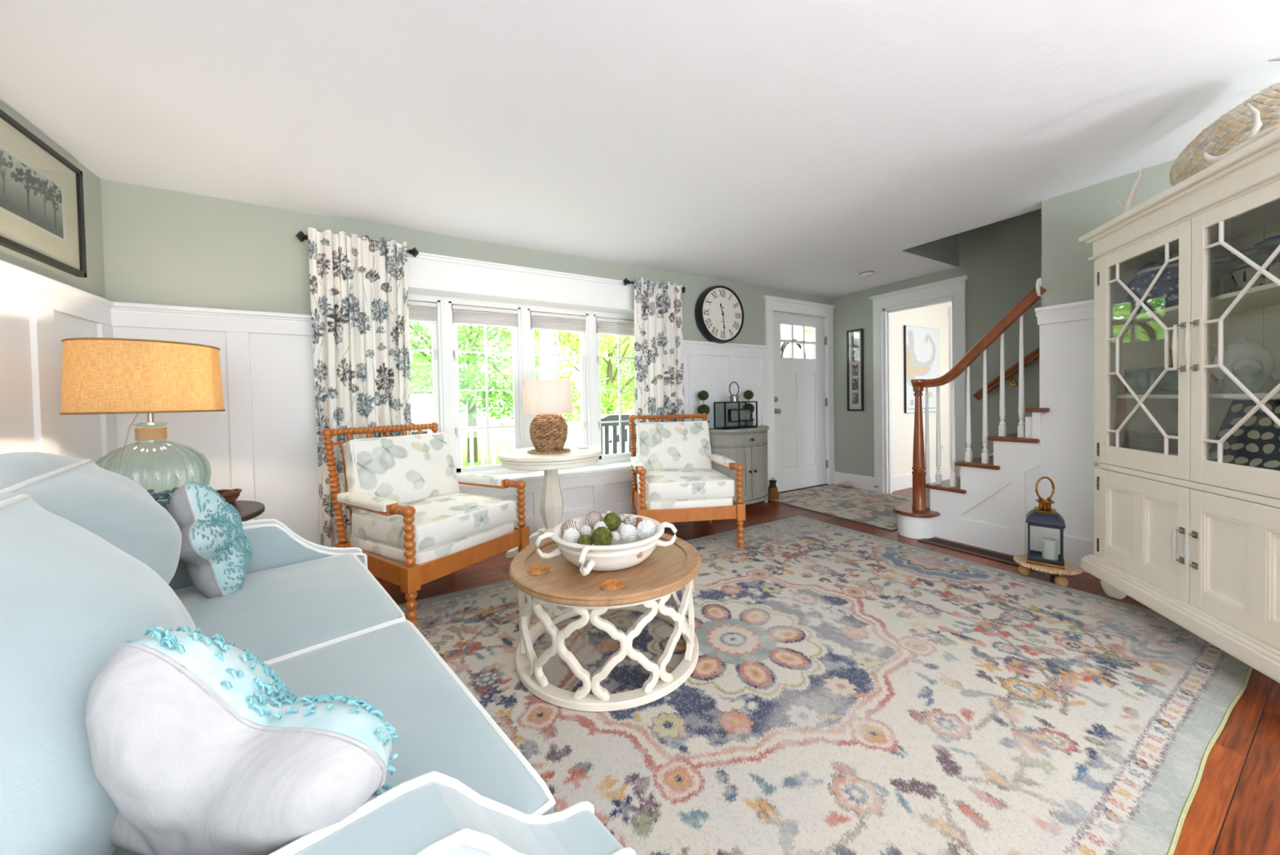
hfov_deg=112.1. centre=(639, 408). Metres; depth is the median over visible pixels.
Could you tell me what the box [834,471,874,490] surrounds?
baseboard
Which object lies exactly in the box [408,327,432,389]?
leafy tree
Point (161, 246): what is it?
wall
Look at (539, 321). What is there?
window blind
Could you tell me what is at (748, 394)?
topiary
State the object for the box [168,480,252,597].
star pillow
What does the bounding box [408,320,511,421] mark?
leafy tree
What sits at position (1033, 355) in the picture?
wall handrail
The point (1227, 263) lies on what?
glass
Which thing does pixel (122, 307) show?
trim
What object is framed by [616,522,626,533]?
ball
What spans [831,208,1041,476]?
wall
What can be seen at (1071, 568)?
beaded riser
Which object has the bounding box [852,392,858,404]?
photo
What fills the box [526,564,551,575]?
coaster
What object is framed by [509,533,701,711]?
coffee table
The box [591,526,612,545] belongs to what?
moss ball
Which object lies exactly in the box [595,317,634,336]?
window blind
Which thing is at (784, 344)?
wreath
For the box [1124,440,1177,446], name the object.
dinner plate
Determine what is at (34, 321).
wainscoting
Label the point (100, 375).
glass lamp
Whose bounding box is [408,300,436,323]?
window blind
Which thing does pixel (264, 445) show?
wainscoting
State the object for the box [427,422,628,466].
porch railing
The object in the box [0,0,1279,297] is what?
ceiling
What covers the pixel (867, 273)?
smoke detector
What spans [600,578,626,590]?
coaster
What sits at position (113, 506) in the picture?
cushion
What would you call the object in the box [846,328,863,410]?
collage frame
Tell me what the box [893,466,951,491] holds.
baseboard
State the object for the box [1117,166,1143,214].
starfish
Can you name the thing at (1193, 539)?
hutch
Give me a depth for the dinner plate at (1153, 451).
2.08 m
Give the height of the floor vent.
0.008 m
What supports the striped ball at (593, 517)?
in the bowl at (621, 554)
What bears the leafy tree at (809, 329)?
on the lawn
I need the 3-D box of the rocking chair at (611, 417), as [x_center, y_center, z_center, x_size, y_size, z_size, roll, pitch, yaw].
[-0.230,0.645,5.141,0.590,1.161,1.007,-1,1,-8]
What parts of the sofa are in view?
arm, arm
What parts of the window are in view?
sash, sash, seat, sash, sash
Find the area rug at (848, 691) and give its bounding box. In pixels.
[398,515,1253,854]
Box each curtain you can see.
[307,226,411,564]
[634,276,684,515]
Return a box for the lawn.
[460,419,575,466]
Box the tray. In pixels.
[1208,400,1279,470]
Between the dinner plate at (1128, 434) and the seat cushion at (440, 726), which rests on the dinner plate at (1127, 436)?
the dinner plate at (1128, 434)
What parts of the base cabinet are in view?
door, drawer, moulding, door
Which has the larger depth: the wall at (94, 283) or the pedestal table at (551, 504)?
the pedestal table at (551, 504)
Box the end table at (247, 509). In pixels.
[164,500,264,521]
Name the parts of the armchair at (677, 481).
post, leg, rail, arm post, rail, rail, rail, post, arm rail, arm post, leg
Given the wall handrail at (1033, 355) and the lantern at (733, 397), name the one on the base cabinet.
the lantern at (733, 397)
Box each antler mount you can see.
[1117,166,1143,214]
[1203,102,1279,163]
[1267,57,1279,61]
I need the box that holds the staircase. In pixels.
[893,277,1049,555]
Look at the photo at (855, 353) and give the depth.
5.05 m
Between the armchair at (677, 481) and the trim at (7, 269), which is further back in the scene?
the armchair at (677, 481)
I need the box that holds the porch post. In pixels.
[538,329,555,379]
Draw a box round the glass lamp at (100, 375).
[59,337,225,506]
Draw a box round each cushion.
[0,451,182,583]
[0,492,195,854]
[111,621,554,854]
[173,553,401,661]
[351,492,515,551]
[636,468,734,499]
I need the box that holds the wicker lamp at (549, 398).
[523,378,573,451]
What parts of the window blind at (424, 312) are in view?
rail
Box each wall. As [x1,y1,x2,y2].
[0,99,105,298]
[100,178,835,485]
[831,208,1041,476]
[892,301,951,476]
[902,209,1035,266]
[1041,159,1175,306]
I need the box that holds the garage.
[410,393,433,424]
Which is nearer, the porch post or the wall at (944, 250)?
the wall at (944, 250)
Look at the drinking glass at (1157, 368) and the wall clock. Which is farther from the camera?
the wall clock
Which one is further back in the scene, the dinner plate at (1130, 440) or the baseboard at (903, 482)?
the baseboard at (903, 482)
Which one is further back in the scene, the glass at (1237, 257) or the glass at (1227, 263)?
the glass at (1227, 263)
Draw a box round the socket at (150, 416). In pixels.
[138,413,162,423]
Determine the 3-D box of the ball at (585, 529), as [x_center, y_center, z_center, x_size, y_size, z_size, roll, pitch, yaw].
[-0.244,0.551,1.934,0.054,0.054,0.053,-2,1,-30]
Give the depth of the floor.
1.34 m
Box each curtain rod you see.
[296,231,418,257]
[622,278,685,293]
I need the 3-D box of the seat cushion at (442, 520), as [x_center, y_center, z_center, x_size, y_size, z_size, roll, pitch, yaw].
[-1.156,0.609,2.472,0.629,0.152,0.660,0,1,30]
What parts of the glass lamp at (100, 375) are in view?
cord, lamp shade, glass, sea glass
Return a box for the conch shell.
[837,481,852,487]
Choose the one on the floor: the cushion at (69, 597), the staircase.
the staircase
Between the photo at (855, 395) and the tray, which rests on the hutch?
the tray
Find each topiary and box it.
[697,390,709,422]
[742,389,754,425]
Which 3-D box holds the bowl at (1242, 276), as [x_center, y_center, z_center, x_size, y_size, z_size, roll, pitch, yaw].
[2.484,-0.502,1.667,0.250,0.107,0.250,-2,1,-30]
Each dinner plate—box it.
[1120,442,1177,448]
[1120,444,1177,450]
[1120,445,1177,453]
[1124,430,1177,435]
[1124,431,1177,436]
[1124,433,1173,439]
[1124,435,1177,440]
[1124,437,1177,442]
[1124,439,1177,444]
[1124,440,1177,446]
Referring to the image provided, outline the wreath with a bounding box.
[781,338,805,358]
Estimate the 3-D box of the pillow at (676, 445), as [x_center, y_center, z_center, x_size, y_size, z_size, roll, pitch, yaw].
[0.284,0.344,3.633,0.639,0.456,0.252,-1,1,-8]
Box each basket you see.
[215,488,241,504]
[1168,81,1279,186]
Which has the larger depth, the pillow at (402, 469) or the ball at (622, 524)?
the pillow at (402, 469)
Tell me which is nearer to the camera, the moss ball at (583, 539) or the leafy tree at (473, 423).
the moss ball at (583, 539)
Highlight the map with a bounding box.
[903,324,939,413]
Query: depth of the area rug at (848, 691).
1.48 m
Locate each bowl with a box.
[534,510,677,575]
[1155,377,1177,394]
[1227,259,1279,289]
[1253,234,1279,259]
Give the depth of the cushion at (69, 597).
0.45 m
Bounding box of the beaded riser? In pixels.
[1013,554,1082,586]
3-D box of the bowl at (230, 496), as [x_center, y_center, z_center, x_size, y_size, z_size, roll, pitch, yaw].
[-2.021,0.430,2.055,0.169,0.065,0.168,-1,1,-8]
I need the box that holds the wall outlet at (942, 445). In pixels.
[941,444,944,453]
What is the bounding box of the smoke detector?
[859,271,875,277]
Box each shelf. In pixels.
[1111,282,1279,324]
[1111,392,1279,398]
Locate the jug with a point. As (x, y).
(773, 492)
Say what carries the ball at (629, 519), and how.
in the bowl at (621, 554)
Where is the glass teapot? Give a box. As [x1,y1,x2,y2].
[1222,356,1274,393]
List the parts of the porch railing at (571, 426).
rail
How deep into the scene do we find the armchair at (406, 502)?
2.38 m
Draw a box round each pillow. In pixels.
[84,625,398,854]
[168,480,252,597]
[342,432,459,514]
[635,421,711,471]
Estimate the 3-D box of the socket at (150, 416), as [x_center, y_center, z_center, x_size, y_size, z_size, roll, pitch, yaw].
[-2.114,0.016,1.861,0.068,0.099,0.066,-2,1,-30]
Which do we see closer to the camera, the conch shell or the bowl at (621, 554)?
the bowl at (621, 554)
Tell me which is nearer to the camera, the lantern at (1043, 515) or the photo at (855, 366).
the lantern at (1043, 515)
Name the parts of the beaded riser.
plate, bead trim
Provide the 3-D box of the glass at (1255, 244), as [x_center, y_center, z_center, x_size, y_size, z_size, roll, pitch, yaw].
[2.249,-0.515,1.503,0.127,0.148,0.127,-2,1,-30]
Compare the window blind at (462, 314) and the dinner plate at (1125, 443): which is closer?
the dinner plate at (1125, 443)
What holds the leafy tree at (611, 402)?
on the lawn
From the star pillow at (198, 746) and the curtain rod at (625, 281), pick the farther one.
the curtain rod at (625, 281)
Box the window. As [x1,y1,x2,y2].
[408,288,634,490]
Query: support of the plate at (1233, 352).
on the hutch
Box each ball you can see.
[561,519,578,533]
[562,527,579,542]
[577,534,592,545]
[579,524,591,535]
[586,511,603,528]
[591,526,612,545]
[594,520,607,529]
[603,511,621,531]
[611,531,620,542]
[616,512,624,523]
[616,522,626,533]
[620,524,637,542]
[623,515,635,526]
[635,516,642,528]
[635,519,656,539]
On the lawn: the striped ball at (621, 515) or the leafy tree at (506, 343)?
the leafy tree at (506, 343)
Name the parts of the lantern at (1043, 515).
ring handle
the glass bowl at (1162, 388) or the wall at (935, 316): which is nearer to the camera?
the glass bowl at (1162, 388)
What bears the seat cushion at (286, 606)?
on the sofa
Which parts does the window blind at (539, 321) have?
rail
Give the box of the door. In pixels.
[773,312,828,492]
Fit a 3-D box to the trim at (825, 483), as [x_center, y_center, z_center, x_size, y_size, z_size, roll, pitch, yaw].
[1.866,0.948,5.119,0.940,0.016,0.160,-2,1,-30]
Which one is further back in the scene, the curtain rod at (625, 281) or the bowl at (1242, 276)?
the curtain rod at (625, 281)
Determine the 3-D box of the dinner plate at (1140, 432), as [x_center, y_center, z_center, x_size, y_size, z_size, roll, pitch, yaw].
[2.559,0.121,2.132,0.218,0.014,0.218,-2,1,-30]
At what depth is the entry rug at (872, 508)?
4.37 m
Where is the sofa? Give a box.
[0,451,635,854]
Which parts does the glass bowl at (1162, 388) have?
dish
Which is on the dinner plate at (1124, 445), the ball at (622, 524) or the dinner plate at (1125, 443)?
the dinner plate at (1125, 443)
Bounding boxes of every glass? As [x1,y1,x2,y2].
[1124,368,1144,394]
[1134,368,1155,394]
[1142,368,1163,393]
[1209,253,1250,296]
[1209,261,1229,282]
[1234,243,1279,270]
[1253,236,1279,283]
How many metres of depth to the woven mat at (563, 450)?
2.93 m
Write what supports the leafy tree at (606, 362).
on the lawn
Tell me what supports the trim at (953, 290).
attached to the wall at (1002, 260)
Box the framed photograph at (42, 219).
[0,108,87,277]
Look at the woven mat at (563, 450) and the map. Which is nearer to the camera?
the woven mat at (563, 450)
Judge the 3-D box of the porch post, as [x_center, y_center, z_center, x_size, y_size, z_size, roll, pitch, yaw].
[-1.182,-0.160,5.540,0.200,2.770,0.200,-2,1,-30]
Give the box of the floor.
[373,487,1279,854]
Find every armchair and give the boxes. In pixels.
[321,422,529,626]
[628,413,745,547]
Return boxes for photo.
[851,335,857,347]
[851,349,857,361]
[852,364,857,376]
[852,377,858,390]
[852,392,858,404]
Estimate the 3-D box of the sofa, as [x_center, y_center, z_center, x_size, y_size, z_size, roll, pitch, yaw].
[-0.967,0.591,0.904,0.986,0.991,1.768,-2,1,-43]
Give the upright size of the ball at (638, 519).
0.060 m
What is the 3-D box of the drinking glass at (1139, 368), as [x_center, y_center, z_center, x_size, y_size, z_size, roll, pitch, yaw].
[2.453,-0.131,2.093,0.068,0.125,0.068,-2,1,-30]
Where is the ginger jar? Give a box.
[1124,251,1178,314]
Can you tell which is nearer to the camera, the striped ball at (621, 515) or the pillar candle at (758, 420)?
the striped ball at (621, 515)
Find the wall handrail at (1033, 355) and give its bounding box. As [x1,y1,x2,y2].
[973,346,1039,399]
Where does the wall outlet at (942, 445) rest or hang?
attached to the wall at (935, 316)
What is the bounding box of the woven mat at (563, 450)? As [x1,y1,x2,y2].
[527,448,570,453]
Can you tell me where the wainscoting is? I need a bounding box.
[111,311,768,544]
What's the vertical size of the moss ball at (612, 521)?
0.083 m
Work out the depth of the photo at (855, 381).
5.05 m
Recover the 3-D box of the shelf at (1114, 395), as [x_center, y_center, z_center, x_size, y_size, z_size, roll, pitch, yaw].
[2.466,-0.051,1.694,0.358,0.018,1.136,-1,1,19]
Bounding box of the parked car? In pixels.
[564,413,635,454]
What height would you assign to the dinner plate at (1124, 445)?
0.014 m
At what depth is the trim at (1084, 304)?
2.63 m
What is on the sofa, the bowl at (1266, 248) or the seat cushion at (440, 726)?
the seat cushion at (440, 726)
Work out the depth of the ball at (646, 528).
1.86 m
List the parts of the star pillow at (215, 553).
panel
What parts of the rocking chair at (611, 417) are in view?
post, crest rail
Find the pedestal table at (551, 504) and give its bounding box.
[497,445,601,558]
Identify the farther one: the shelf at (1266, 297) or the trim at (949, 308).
the trim at (949, 308)
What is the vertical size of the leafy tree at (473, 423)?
8.248 m
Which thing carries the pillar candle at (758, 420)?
on the base cabinet
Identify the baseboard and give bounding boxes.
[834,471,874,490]
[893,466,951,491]
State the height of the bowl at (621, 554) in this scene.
0.139 m
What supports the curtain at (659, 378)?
hanging from the curtain rod at (625, 281)
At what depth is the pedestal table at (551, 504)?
2.97 m
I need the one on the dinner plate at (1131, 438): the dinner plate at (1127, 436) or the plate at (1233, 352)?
the dinner plate at (1127, 436)
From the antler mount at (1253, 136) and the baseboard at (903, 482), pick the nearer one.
the antler mount at (1253, 136)
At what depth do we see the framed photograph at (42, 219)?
1.83 m
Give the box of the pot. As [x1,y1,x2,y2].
[743,418,754,425]
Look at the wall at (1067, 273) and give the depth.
2.60 m
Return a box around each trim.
[0,258,113,311]
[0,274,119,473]
[111,301,767,350]
[778,483,828,493]
[868,275,969,493]
[947,306,951,471]
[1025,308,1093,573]
[1035,299,1093,316]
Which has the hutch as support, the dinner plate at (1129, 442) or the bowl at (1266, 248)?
the bowl at (1266, 248)
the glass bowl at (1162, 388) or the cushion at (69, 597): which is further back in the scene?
the glass bowl at (1162, 388)
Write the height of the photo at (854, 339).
0.136 m
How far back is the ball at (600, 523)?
1.93 m
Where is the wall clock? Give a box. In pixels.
[694,285,743,343]
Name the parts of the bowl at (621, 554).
handle, handle, handle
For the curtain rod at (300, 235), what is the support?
attached to the wall at (161, 246)
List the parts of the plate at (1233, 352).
handle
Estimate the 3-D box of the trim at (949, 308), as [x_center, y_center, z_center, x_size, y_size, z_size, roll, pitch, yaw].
[4.110,-0.195,5.595,0.350,2.200,0.040,-2,1,-30]
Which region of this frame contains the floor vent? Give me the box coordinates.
[918,537,1031,569]
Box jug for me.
[768,477,779,499]
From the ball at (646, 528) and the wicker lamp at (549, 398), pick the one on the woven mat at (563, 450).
the wicker lamp at (549, 398)
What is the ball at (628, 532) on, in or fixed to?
in the bowl at (621, 554)
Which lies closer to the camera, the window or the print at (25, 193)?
the print at (25, 193)
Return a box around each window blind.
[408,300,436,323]
[452,304,517,328]
[529,311,585,333]
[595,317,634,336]
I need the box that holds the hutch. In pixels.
[1078,128,1279,683]
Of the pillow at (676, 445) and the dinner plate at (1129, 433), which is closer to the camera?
the dinner plate at (1129, 433)
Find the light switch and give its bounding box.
[750,386,762,397]
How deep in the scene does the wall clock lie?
4.29 m
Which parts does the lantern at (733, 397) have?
ring handle, frame, frame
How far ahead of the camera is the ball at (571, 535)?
1.83 m
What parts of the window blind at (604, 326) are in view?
rail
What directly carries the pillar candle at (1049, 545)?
in the lantern at (1043, 515)
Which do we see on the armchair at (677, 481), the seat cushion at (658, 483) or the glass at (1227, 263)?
the seat cushion at (658, 483)
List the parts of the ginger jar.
lid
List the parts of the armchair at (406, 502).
post, arm rail, rail, rail, rail, arm post, leg, post, rail, arm rail, arm post, leg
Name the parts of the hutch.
door panel, glass door, door, door panel, handle, handle, crown, handle, handle, door panel, door, glass door, panel, door panel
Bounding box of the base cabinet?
[708,425,768,504]
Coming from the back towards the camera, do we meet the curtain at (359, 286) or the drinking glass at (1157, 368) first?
the curtain at (359, 286)
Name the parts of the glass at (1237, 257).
glass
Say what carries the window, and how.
attached to the wall at (161, 246)
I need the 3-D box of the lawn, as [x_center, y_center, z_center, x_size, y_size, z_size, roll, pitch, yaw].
[-9.322,1.598,20.974,55.000,0.050,34.400,-2,1,-30]
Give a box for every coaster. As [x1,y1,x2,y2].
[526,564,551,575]
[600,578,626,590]
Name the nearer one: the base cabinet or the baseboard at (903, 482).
the base cabinet
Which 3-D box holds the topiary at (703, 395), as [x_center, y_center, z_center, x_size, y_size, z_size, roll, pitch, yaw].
[0.612,0.012,4.146,0.124,0.378,0.122,-2,1,-30]
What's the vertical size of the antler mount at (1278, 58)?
0.267 m
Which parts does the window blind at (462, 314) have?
rail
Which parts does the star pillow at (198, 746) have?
panel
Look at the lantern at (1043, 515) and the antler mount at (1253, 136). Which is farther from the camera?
the lantern at (1043, 515)
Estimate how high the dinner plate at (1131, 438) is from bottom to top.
0.014 m
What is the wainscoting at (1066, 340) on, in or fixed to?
attached to the wall at (1067, 273)
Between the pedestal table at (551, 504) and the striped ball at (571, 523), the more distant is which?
the pedestal table at (551, 504)
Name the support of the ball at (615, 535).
in the bowl at (621, 554)
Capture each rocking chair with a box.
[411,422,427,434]
[600,414,634,454]
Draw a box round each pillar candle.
[757,419,760,426]
[1041,537,1057,559]
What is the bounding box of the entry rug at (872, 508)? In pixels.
[768,484,912,530]
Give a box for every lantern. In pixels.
[713,381,757,429]
[1025,476,1065,569]
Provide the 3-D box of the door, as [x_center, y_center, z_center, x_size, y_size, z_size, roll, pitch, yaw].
[1.897,-0.073,5.053,0.927,2.022,0.103,-2,1,-30]
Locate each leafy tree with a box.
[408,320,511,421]
[408,324,617,427]
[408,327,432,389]
[409,324,605,462]
[509,340,634,408]
[533,329,634,428]
[613,327,813,373]
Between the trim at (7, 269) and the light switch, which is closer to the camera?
the trim at (7, 269)
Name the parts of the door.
knob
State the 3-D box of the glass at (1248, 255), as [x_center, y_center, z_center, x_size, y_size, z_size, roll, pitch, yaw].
[2.315,-0.520,1.713,0.127,0.148,0.127,-2,1,-30]
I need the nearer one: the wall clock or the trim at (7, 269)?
the trim at (7, 269)
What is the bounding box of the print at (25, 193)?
[0,146,63,238]
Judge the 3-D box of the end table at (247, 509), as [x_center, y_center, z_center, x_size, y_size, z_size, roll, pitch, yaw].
[-2.031,0.778,1.829,0.680,0.623,0.680,-2,1,-30]
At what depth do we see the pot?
4.40 m

